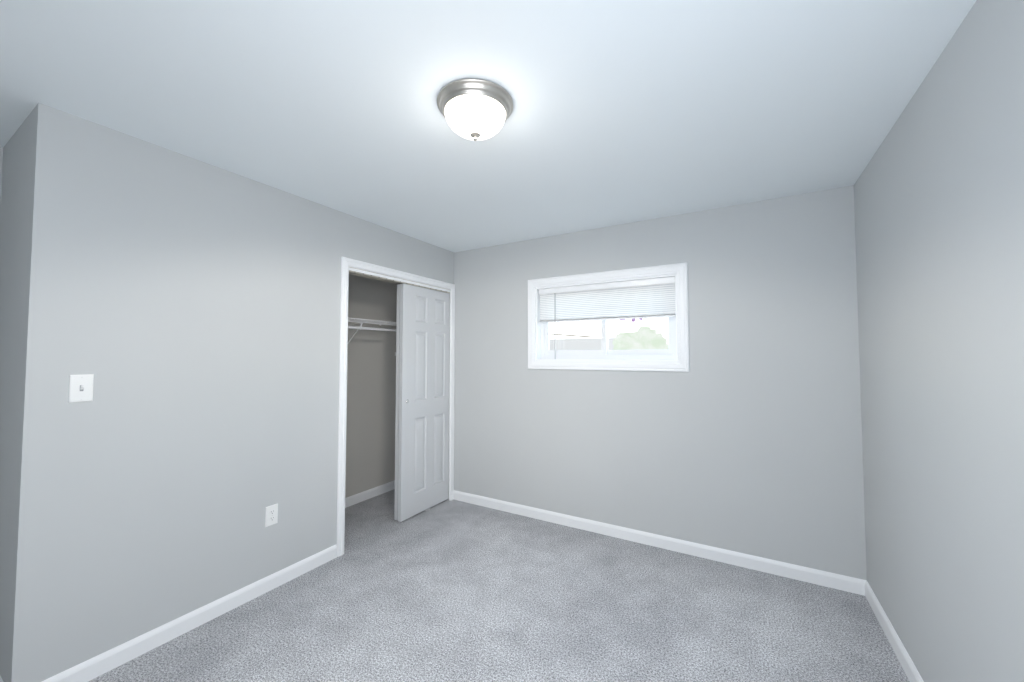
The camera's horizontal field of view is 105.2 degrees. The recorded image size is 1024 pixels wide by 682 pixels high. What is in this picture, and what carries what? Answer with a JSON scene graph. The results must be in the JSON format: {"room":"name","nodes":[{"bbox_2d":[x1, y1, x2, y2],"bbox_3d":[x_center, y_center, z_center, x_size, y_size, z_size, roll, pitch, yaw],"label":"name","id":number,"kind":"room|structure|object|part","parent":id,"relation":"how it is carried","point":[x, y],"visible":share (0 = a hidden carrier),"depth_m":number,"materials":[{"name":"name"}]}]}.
{"room":"empty bedroom","nodes":[
{"label":"empty bedroom","id":0,"kind":"room"},
{"bbox_2d":[0,111,31,681],"bbox_3d":[-2.260,0.251,1.810,0.575,2.440,0.115,-1,-3,30],"label":"wall","id":1,"kind":"structure","parent":0,"point":[14,185],"depth_m":1.71,"materials":[{"name":"grey paint"}]},
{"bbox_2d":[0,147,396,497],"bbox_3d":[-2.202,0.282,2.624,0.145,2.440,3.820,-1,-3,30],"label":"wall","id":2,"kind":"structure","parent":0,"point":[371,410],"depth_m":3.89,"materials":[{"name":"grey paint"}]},
{"bbox_2d":[345,480,394,507],"bbox_3d":[-1.598,1.493,3.518,0.013,0.086,1.510,-1,-3,30],"label":"baseboard","id":3,"kind":"structure","parent":2,"relation":"attached to","point":[357,498],"depth_m":3.84,"materials":[{"name":"white wood"}]},
{"bbox_2d":[348,317,396,355],"bbox_3d":[-1.456,-0.033,3.515,0.318,0.337,1.530,-1,-3,30],"label":"wire closet shelf","id":4,"kind":"object","parent":2,"relation":"attached to","point":[362,321],"visible":0.27,"depth_m":3.58,"materials":[{"name":"white metal"}]},
{"bbox_2d":[5,103,453,681],"bbox_3d":[-1.311,0.286,2.752,0.115,2.440,2.700,-1,-3,30],"label":"wall","id":5,"kind":"structure","parent":0,"point":[183,309],"depth_m":1.93,"materials":[{"name":"grey paint"}]},
{"bbox_2d":[68,374,93,402],"bbox_3d":[-1.856,0.204,1.688,0.018,0.118,0.072,-1,-3,30],"label":"toggle light switch","id":6,"kind":"object","parent":5,"relation":"attached to","point":[80,388],"visible":1,"depth_m":1.69,"materials":[{"name":"white plastic"}]},
{"bbox_2d":[42,545,336,681],"bbox_3d":[-1.583,1.440,2.114,0.013,0.086,1.426,-1,-3,30],"label":"baseboard","id":7,"kind":"structure","parent":5,"relation":"attached to","point":[102,663],"depth_m":1.98,"materials":[{"name":"white wood"}]},
{"bbox_2d":[265,503,277,526],"bbox_3d":[-1.450,1.052,2.363,0.008,0.118,0.072,-1,-3,30],"label":"duplex electrical outlet","id":8,"kind":"object","parent":5,"relation":"attached to","point":[271,514],"visible":1,"depth_m":2.36,"materials":[{"name":"white plastic"}]},
{"bbox_2d":[336,256,454,556],"bbox_3d":[-0.946,0.472,3.353,0.133,2.115,1.284,-1,-3,30],"label":"trim","id":9,"kind":"structure","parent":5,"relation":"attached to","point":[346,263],"depth_m":2.82,"materials":[{"name":"white wood"}]},
{"bbox_2d":[394,284,399,519],"bbox_3d":[-0.819,0.518,3.628,0.035,2.016,0.650,-1,-3,30],"label":"closet door","id":10,"kind":"structure","parent":5,"relation":"in","point":[397,404],"depth_m":3.35,"materials":[{"name":"white wood"}]},
{"bbox_2d":[349,267,449,292],"bbox_3d":[-0.939,-0.508,3.413,0.100,0.034,1.213,-1,-3,30],"label":"trim","id":11,"kind":"structure","parent":5,"relation":"attached to","point":[371,275],"depth_m":3.24,"materials":[{"name":"white wood"}]},
{"bbox_2d":[398,284,449,521],"bbox_3d":[-0.778,0.517,3.603,0.037,2.016,0.660,-1,-3,30],"label":"closet door","id":12,"kind":"structure","parent":5,"relation":"in","point":[423,459],"depth_m":3.53,"materials":[{"name":"white wood"}]},
{"bbox_2d":[0,0,975,251],"bbox_3d":[-0.495,-1.034,1.712,4.272,0.120,4.140,-1,-3,30],"label":"ceiling","id":13,"kind":"structure","parent":0,"point":[627,111],"depth_m":1.54,"materials":[{"name":"white paint"}]},
{"bbox_2d":[437,78,512,140],"bbox_3d":[-0.151,-0.901,1.616,0.314,0.152,0.314,-1,-3,30],"label":"ceiling light","id":14,"kind":"object","parent":13,"relation":"attached to","point":[473,109],"visible":1,"depth_m":1.53,"materials":[{"name":"white glass"}]},
{"bbox_3d":[-0.151,-0.892,1.615,0.252,0.084,0.252,-1,-3,30],"label":"lamp shade","id":15,"kind":"part","parent":14,"relation":"part of","materials":[{"name":"white glass"}]},
{"bbox_2d":[88,489,909,681],"bbox_3d":[-0.495,1.524,1.615,4.272,0.120,4.140,-1,-3,30],"label":"floor","id":16,"kind":"structure","parent":0,"point":[447,590],"depth_m":2.08,"materials":[{"name":"grey carpet"}]},
{"bbox_2d":[454,185,866,579],"bbox_3d":[0.432,0.311,3.397,3.917,2.440,0.170,-1,-3,30],"label":"wall","id":17,"kind":"structure","parent":0,"point":[743,435],"depth_m":2.75,"materials":[{"name":"grey paint"}]},
{"bbox_2d":[528,262,688,371],"bbox_3d":[0.742,-0.158,3.207,1.305,0.791,0.167,-1,-3,30],"label":"window unit","id":18,"kind":"structure","parent":17,"relation":"in","point":[547,353],"depth_m":3.13,"materials":[{"name":"white plastic"}]},
{"bbox_2d":[539,277,675,358],"bbox_3d":[0.727,-0.093,3.179,1.121,0.750,0.044,-1,-3,30],"label":"window blind","id":19,"kind":"object","parent":18,"relation":"attached to","point":[647,298],"visible":0.88,"depth_m":3.15,"materials":[{"name":"white plastic"}]},
{"bbox_2d":[453,490,862,594],"bbox_3d":[0.436,1.483,3.245,3.802,0.086,0.013,-1,-3,30],"label":"baseboard","id":20,"kind":"structure","parent":17,"relation":"attached to","point":[814,576],"depth_m":2.79,"materials":[{"name":"white wood"}]},
{"bbox_2d":[854,0,1023,681],"bbox_3d":[1.244,0.212,0.784,0.120,2.440,3.870,-1,-3,30],"label":"wall","id":21,"kind":"structure","parent":0,"point":[939,206],"depth_m":1.32,"materials":[{"name":"grey paint"}]},
{"bbox_2d":[860,580,923,681],"bbox_3d":[1.142,1.386,0.695,0.013,0.086,3.630,-1,-3,30],"label":"baseboard","id":22,"kind":"structure","parent":21,"relation":"attached to","point":[906,662],"depth_m":1.89,"materials":[{"name":"white wood"}]},
{"label":"outside","id":23,"kind":"structure","parent":0,"visible":0},
{"bbox_2d":[549,333,591,337],"bbox_3d":[-0.201,2.154,7.421,3.571,5.060,0.140,-1,-3,30],"label":"cable","id":24,"kind":"object","parent":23,"point":[569,335],"depth_m":6.78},
{"bbox_2d":[549,338,613,354],"bbox_3d":[1.155,2.408,12.401,5.950,4.930,6.620,-1,-3,30],"label":"house","id":25,"kind":"structure","parent":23,"point":[592,341],"depth_m":11.16,"materials":[{"name":"white"}]},
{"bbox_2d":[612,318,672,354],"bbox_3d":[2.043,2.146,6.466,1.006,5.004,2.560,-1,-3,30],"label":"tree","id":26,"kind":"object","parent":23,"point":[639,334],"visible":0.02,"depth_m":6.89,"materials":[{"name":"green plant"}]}
]}

